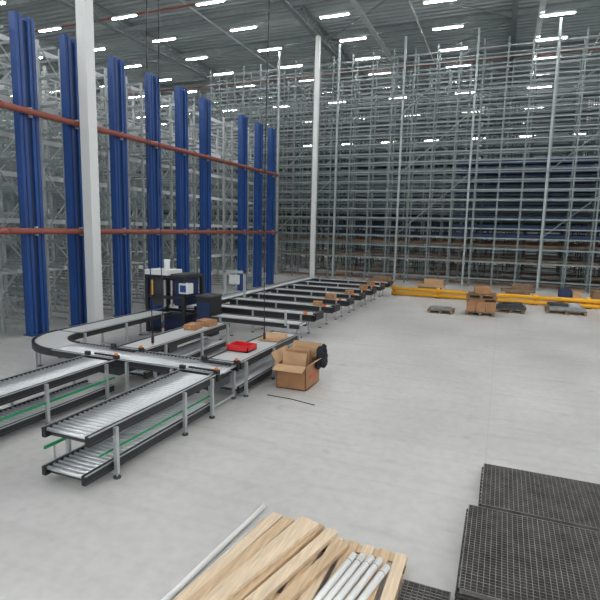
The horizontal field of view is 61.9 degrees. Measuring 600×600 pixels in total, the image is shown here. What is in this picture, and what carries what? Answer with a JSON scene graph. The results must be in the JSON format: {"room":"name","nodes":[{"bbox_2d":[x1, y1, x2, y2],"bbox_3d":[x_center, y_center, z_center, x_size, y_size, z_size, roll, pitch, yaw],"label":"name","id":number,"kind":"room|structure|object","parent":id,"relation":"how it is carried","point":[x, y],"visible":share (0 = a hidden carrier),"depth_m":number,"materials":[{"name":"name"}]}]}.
{"room":"distribution center","nodes":[
{"label":"distribution center","id":0,"kind":"room"},
{"bbox_2d":[0,94,228,250],"bbox_3d":[-28.958,-12.120,47.164,0.250,15.800,96.000,5,9,22],"label":"wall","id":1,"kind":"structure","parent":0,"point":[10,113],"depth_m":54.70,"materials":[{"name":"grey metal"}]},
{"bbox_2d":[0,245,599,599],"bbox_3d":[3.843,-1.591,35.211,71.000,0.200,96.000,5,9,22],"label":"floor","id":2,"kind":"structure","parent":0,"point":[411,403],"depth_m":7.35,"materials":[{"name":"concrete"}]},
{"bbox_2d":[41,71,51,262],"bbox_3d":[-20.048,-10.392,39.850,0.600,14.840,0.600,5,9,22],"label":"steel column","id":3,"kind":"structure","parent":2,"relation":"on","point":[41,71],"depth_m":39.33,"materials":[{"name":"metal"}]},
{"bbox_2d":[0,355,114,436],"bbox_3d":[-4.778,1.752,7.150,0.910,0.703,5.140,5,9,22],"label":"conveyor","id":4,"kind":"object","parent":2,"relation":"on","point":[14,417],"visible":0.97,"depth_m":8.29,"materials":[{"name":"grey metal"}]},
{"bbox_2d":[75,0,102,322],"bbox_3d":[-6.261,-6.496,14.684,0.600,14.840,0.600,5,9,22],"label":"steel column","id":5,"kind":"structure","parent":2,"relation":"on","point":[86,80],"depth_m":14.89,"materials":[{"name":"white metal"}]},
{"bbox_2d":[31,309,171,368],"bbox_3d":[-4.780,0.976,12.574,1.525,0.710,4.900,5,9,22],"label":"conveyor","id":6,"kind":"object","parent":2,"relation":"on","point":[42,343],"visible":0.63,"depth_m":12.04,"materials":[{"name":"grey metal"}]},
{"bbox_2d":[41,369,215,486],"bbox_3d":[-2.336,1.774,7.383,0.910,0.703,2.890,5,9,22],"label":"conveyor","id":7,"kind":"object","parent":2,"relation":"on","point":[114,430],"visible":1,"depth_m":6.84,"materials":[{"name":"grey metal"}]},
{"bbox_2d":[0,11,278,336],"bbox_3d":[-15.729,-4.678,22.371,22.300,8.650,23.500,5,9,22],"label":"storage rack","id":8,"kind":"object","parent":2,"relation":"on","point":[26,183],"visible":0.88,"depth_m":18.01,"materials":[{"name":"blue metal"}]},
{"bbox_2d":[51,342,239,407],"bbox_3d":[-3.043,1.378,9.669,3.850,0.810,0.905,5,9,22],"label":"conveyor","id":9,"kind":"object","parent":2,"relation":"on","point":[127,360],"visible":0.81,"depth_m":9.39,"materials":[{"name":"grey metal"}]},
{"bbox_2d":[117,322,229,378],"bbox_3d":[-2.851,1.121,11.884,0.910,0.703,3.360,5,9,22],"label":"conveyor","id":10,"kind":"object","parent":2,"relation":"on","point":[166,342],"visible":0.59,"depth_m":11.80,"materials":[{"name":"grey metal"}]},
{"bbox_2d":[184,322,201,330],"bbox_3d":[-2.643,0.650,12.368,0.300,0.133,0.404,4,8,16],"label":"cardboard box","id":11,"kind":"object","parent":10,"relation":"on","point":[192,326],"visible":1,"depth_m":12.22,"materials":[{"name":"brown cardboard"}]},
{"bbox_2d":[196,318,216,326],"bbox_3d":[-2.391,0.577,12.854,0.400,0.153,0.354,6,9,27],"label":"cardboard box","id":12,"kind":"object","parent":10,"relation":"on","point":[206,322],"visible":0.91,"depth_m":12.73,"materials":[{"name":"brown cardboard"}]},
{"bbox_2d":[145,259,221,336],"bbox_3d":[-3.489,-0.115,15.156,2.170,2.200,1.120,5,9,22],"label":"machine","id":13,"kind":"object","parent":2,"relation":"on","point":[178,288],"visible":0.84,"depth_m":14.96,"materials":[{"name":"black plastic"}]},
{"bbox_2d":[161,504,265,599],"bbox_3d":[-0.994,2.545,4.465,0.174,0.055,2.858,5,9,26],"label":"tubes","id":14,"kind":"object","parent":2,"relation":"on","point":[203,563],"visible":0.82,"depth_m":4.88,"materials":[{"name":"white"}]},
{"bbox_2d":[224,270,245,303],"bbox_3d":[-2.482,-0.308,18.800,0.910,1.600,0.180,5,9,22],"label":"gate","id":15,"kind":"object","parent":2,"relation":"on","point":[233,279],"visible":0.82,"depth_m":18.66,"materials":[{"name":"metal"}]},
{"bbox_2d":[207,330,299,396],"bbox_3d":[-0.905,1.306,10.899,0.910,0.703,2.960,5,9,22],"label":"conveyor","id":16,"kind":"object","parent":2,"relation":"on","point":[256,365],"visible":0.61,"depth_m":10.26,"materials":[{"name":"grey metal"}]},
{"bbox_2d":[226,341,256,352],"bbox_3d":[-1.205,0.965,10.345,0.520,0.130,0.420,5,9,22],"label":"plastic bin","id":17,"kind":"object","parent":16,"relation":"on","point":[238,346],"visible":1,"depth_m":10.23,"materials":[{"name":"red plastic"}]},
{"bbox_2d":[258,332,287,341],"bbox_3d":[-0.598,0.846,11.489,0.592,0.062,0.727,3,8,14],"label":"cartons","id":18,"kind":"object","parent":16,"relation":"on","point":[270,336],"visible":0.93,"depth_m":11.37,"materials":[{"name":"cardboard"}]},
{"bbox_2d":[212,311,306,347],"bbox_3d":[-1.177,0.684,14.169,2.700,1.000,0.745,5,9,22],"label":"conveyor","id":19,"kind":"object","parent":2,"relation":"on","point":[223,317],"visible":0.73,"depth_m":14.00,"materials":[{"name":"grey metal"}]},
{"bbox_2d":[178,276,392,337],"bbox_3d":[0.361,-0.083,20.620,4.705,0.770,11.600,5,9,22],"label":"conveyor","id":20,"kind":"object","parent":2,"relation":"on","point":[296,297],"visible":0.77,"depth_m":18.46,"materials":[{"name":"grey metal"}]},
{"bbox_2d":[313,300,322,305],"bbox_3d":[0.592,0.101,16.743,0.300,0.133,0.254,3,8,10],"label":"cardboard box","id":21,"kind":"object","parent":20,"relation":"on","point":[318,303],"visible":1,"depth_m":16.63,"materials":[{"name":"brown cardboard"}]},
{"bbox_2d":[325,293,336,298],"bbox_3d":[1.136,-0.140,18.339,0.350,0.183,0.254,5,9,22],"label":"cardboard box","id":22,"kind":"object","parent":20,"relation":"on","point":[328,295],"visible":1,"depth_m":18.24,"materials":[{"name":"brown cardboard"}]},
{"bbox_2d":[345,290,353,293],"bbox_3d":[1.957,-0.318,19.831,0.300,0.153,0.254,4,8,16],"label":"cardboard box","id":23,"kind":"object","parent":20,"relation":"on","point":[346,291],"visible":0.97,"depth_m":19.72,"materials":[{"name":"brown cardboard"}]},
{"bbox_2d":[359,284,367,289],"bbox_3d":[2.724,-0.556,21.445,0.300,0.203,0.304,5,9,22],"label":"cardboard box","id":24,"kind":"object","parent":20,"relation":"on","point":[361,286],"visible":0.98,"depth_m":21.33,"materials":[{"name":"brown cardboard"}]},
{"bbox_2d":[367,281,374,285],"bbox_3d":[3.267,-0.771,23.044,0.300,0.203,0.304,4,8,16],"label":"cardboard box","id":25,"kind":"object","parent":20,"relation":"on","point":[369,283],"visible":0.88,"depth_m":22.90,"materials":[{"name":"brown cardboard"}]},
{"bbox_2d":[267,394,313,404],"bbox_3d":[-0.170,1.875,9.429,1.031,0.014,0.064,6,9,29],"label":"loose cable","id":26,"kind":"object","parent":2,"relation":"on","point":[267,394],"visible":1,"depth_m":9.45,"materials":[{"name":"black plastic"}]},
{"bbox_2d":[271,340,321,391],"bbox_3d":[-0.027,1.356,10.337,0.938,0.802,1.059,5,9,22],"label":"open cardboard box","id":27,"kind":"object","parent":2,"relation":"on","point":[295,368],"visible":0.96,"depth_m":10.11,"materials":[{"name":"brown cardboard"}]},
{"bbox_2d":[314,344,327,369],"bbox_3d":[0.445,1.193,10.443,0.269,0.570,0.464,2,8,7],"label":"jacket","id":28,"kind":"object","parent":27,"relation":"in","point":[321,352],"visible":0.98,"depth_m":10.32,"materials":[{"name":"fabric"}]},
{"bbox_2d":[19,18,599,293],"bbox_3d":[9.718,-10.772,48.193,69.000,14.620,35.790,5,9,22],"label":"rack","id":29,"kind":"object","parent":2,"relation":"on","point":[548,194],"visible":0.6,"depth_m":33.10,"materials":[{"name":"grey metal"}]},
{"bbox_2d":[310,35,320,276],"bbox_3d":[0.950,-8.730,31.523,0.600,14.840,0.600,5,9,22],"label":"steel column","id":30,"kind":"structure","parent":2,"relation":"on","point":[318,38],"depth_m":31.35,"materials":[{"name":"white metal"}]},
{"bbox_2d":[255,518,407,599],"bbox_3d":[-0.055,2.568,4.155,1.540,0.144,1.970,5,9,22],"label":"wooden pallet","id":31,"kind":"object","parent":2,"relation":"on","point":[394,580],"visible":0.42,"depth_m":4.55,"materials":[{"name":"brown wood"}]},
{"bbox_2d":[173,512,348,599],"bbox_3d":[-0.443,2.430,4.191,0.934,0.097,2.388,6,9,29],"label":"planks","id":32,"kind":"object","parent":31,"relation":"on","point":[273,552],"visible":1,"depth_m":4.53,"materials":[{"name":"brown wood"}]},
{"bbox_2d":[313,552,389,599],"bbox_3d":[0.156,2.511,3.854,0.382,0.060,1.976,6,10,32],"label":"tubes","id":33,"kind":"object","parent":31,"relation":"on","point":[328,592],"visible":1,"depth_m":4.35,"materials":[{"name":"white"}]},
{"bbox_2d":[367,275,393,287],"bbox_3d":[4.575,-1.089,28.997,1.600,0.590,0.900,5,9,22],"label":"stack","id":34,"kind":"object","parent":2,"relation":"on","point":[375,278],"visible":0.4,"depth_m":28.80,"materials":[{"name":"brown cardboard"}]},
{"bbox_2d":[397,579,450,599],"bbox_3d":[1.001,2.641,4.165,0.420,0.040,0.760,5,9,22],"label":"grating","id":35,"kind":"object","parent":2,"relation":"on","point":[413,585],"visible":1,"depth_m":4.43,"materials":[{"name":"grey metal"}]},
{"bbox_2d":[414,278,444,288],"bbox_3d":[7.263,-0.876,27.931,1.600,0.590,0.900,4,9,19],"label":"pallet","id":36,"kind":"object","parent":2,"relation":"on","point":[429,283],"visible":0.88,"depth_m":27.65,"materials":[{"name":"cardboard"}]},
{"bbox_2d":[427,305,454,314],"bbox_3d":[5.693,0.389,20.144,1.000,0.210,0.800,5,9,22],"label":"pallet","id":37,"kind":"object","parent":2,"relation":"on","point":[441,308],"visible":1,"depth_m":19.90,"materials":[{"name":"brown wood"}]},
{"bbox_2d":[471,107,483,266],"bbox_3d":[16.489,-10.479,46.286,0.600,14.840,0.600,5,9,22],"label":"steel column","id":38,"kind":"structure","parent":2,"relation":"on","point":[482,107],"depth_m":46.77,"materials":[{"name":"grey metal"}]},
{"bbox_2d":[465,285,496,316],"bbox_3d":[7.187,0.015,19.812,1.178,1.110,0.984,5,9,22],"label":"pallet","id":39,"kind":"object","parent":2,"relation":"on","point":[478,304],"visible":1,"depth_m":19.49,"materials":[{"name":"brown cardboard"}]},
{"bbox_2d":[391,285,599,308],"bbox_3d":[12.977,0.155,21.915,18.030,0.500,0.355,5,9,22],"label":"barrier","id":40,"kind":"object","parent":2,"relation":"on","point":[535,301],"visible":0.84,"depth_m":23.12,"materials":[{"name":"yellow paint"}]},
{"bbox_2d":[496,302,525,313],"bbox_3d":[8.742,0.267,20.736,1.150,0.420,0.950,5,9,22],"label":"pallet","id":41,"kind":"object","parent":2,"relation":"on","point":[517,306],"visible":1,"depth_m":20.43,"materials":[{"name":"brown wood"}]},
{"bbox_2d":[500,283,535,294],"bbox_3d":[11.435,-0.546,26.276,1.605,0.590,0.909,4,8,16],"label":"stack","id":42,"kind":"object","parent":2,"relation":"on","point":[516,288],"visible":0.86,"depth_m":26.00,"materials":[{"name":"brown cardboard"}]},
{"bbox_2d":[455,504,599,599],"bbox_3d":[2.855,2.569,4.483,2.695,0.175,1.450,5,9,22],"label":"grating","id":43,"kind":"object","parent":2,"relation":"on","point":[557,560],"visible":1,"depth_m":4.71,"materials":[{"name":"grey metal"}]},
{"bbox_2d":[478,463,599,531],"bbox_3d":[3.455,2.415,5.665,2.675,0.175,1.090,5,9,22],"label":"grating","id":44,"kind":"object","parent":2,"relation":"on","point":[566,501],"visible":0.83,"depth_m":5.84,"materials":[{"name":"grey metal"}]},
{"bbox_2d":[544,302,586,315],"bbox_3d":[10.988,0.338,20.701,1.500,0.390,1.000,5,9,22],"label":"pallet","id":45,"kind":"object","parent":2,"relation":"on","point":[565,308],"visible":1,"depth_m":20.44,"materials":[{"name":"brown wood"}]},
{"bbox_2d":[557,288,585,303],"bbox_3d":[12.857,-0.174,23.680,1.200,0.650,0.900,5,9,22],"label":"pallet","id":46,"kind":"object","parent":2,"relation":"on","point":[562,292],"visible":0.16,"depth_m":23.38,"materials":[{"name":"blue plastic"}]},
{"bbox_2d":[570,100,591,271],"bbox_3d":[24.369,-9.855,43.161,0.600,14.840,0.600,5,9,22],"label":"steel column","id":47,"kind":"structure","parent":2,"relation":"on","point":[588,100],"depth_m":43.68,"materials":[{"name":"grey metal"}]},
{"bbox_2d":[590,289,599,303],"bbox_3d":[14.229,-0.096,23.349,1.200,0.650,0.900,5,9,22],"label":"pallet","id":48,"kind":"object","parent":2,"relation":"on","point":[594,294],"visible":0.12,"depth_m":23.14,"materials":[{"name":"brown wood"}]},
{"bbox_2d":[0,0,599,154],"bbox_3d":[4.201,-17.388,32.963,71.000,0.280,96.000,5,9,22],"label":"ceiling","id":49,"kind":"structure","parent":0,"point":[46,13],"depth_m":32.89,"materials":[{"name":"grey metal"}]},
{"bbox_2d":[0,0,594,148],"bbox_3d":[3.895,-16.150,32.164,68.900,0.120,90.180,5,9,22],"label":"light strips","id":50,"kind":"object","parent":49,"relation":"attached to","point":[1,1],"depth_m":30.61,"materials":[{"name":"white plastic"}]},
{"bbox_2d":[0,0,599,153],"bbox_3d":[4.751,-17.003,34.426,71.000,0.870,99.050,5,9,22],"label":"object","id":51,"kind":"structure","parent":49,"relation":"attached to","point":[515,12],"depth_m":32.56,"materials":[{"name":"metal"}]},
{"bbox_2d":[5,0,599,149],"bbox_3d":[4.833,-16.571,33.358,70.000,0.480,93.000,5,9,22],"label":"roof beams","id":52,"kind":"structure","parent":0,"point":[542,6],"depth_m":31.14,"materials":[{"name":"grey metal"}]},
{"bbox_2d":[146,0,153,344],"bbox_3d":[-2.854,-6.024,9.281,0.122,14.020,0.060,5,9,22],"label":"power cable","id":53,"kind":"object","parent":52,"relation":"hanging from","point":[152,336],"visible":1,"depth_m":9.80,"materials":[{"name":"black plastic"}]},
{"bbox_2d":[158,0,163,328],"bbox_3d":[-3.007,-6.243,10.619,0.122,13.970,0.060,5,9,22],"label":"power cable","id":54,"kind":"object","parent":52,"relation":"hanging from","point":[158,0],"visible":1,"depth_m":11.09,"materials":[{"name":"black plastic"}]},
{"bbox_2d":[263,0,269,340],"bbox_3d":[-0.606,-6.058,9.884,0.122,14.020,0.060,5,9,22],"label":"power cable","id":55,"kind":"object","parent":52,"relation":"hanging from","point":[264,333],"visible":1,"depth_m":10.40,"materials":[{"name":"black plastic"}]},
{"bbox_2d":[251,151,599,256],"bbox_3d":[22.014,-15.392,78.276,71.000,15.800,0.250,5,9,22],"label":"wall","id":56,"kind":"structure","parent":0,"point":[303,228],"depth_m":78.55,"materials":[{"name":"grey metal"}]}
]}

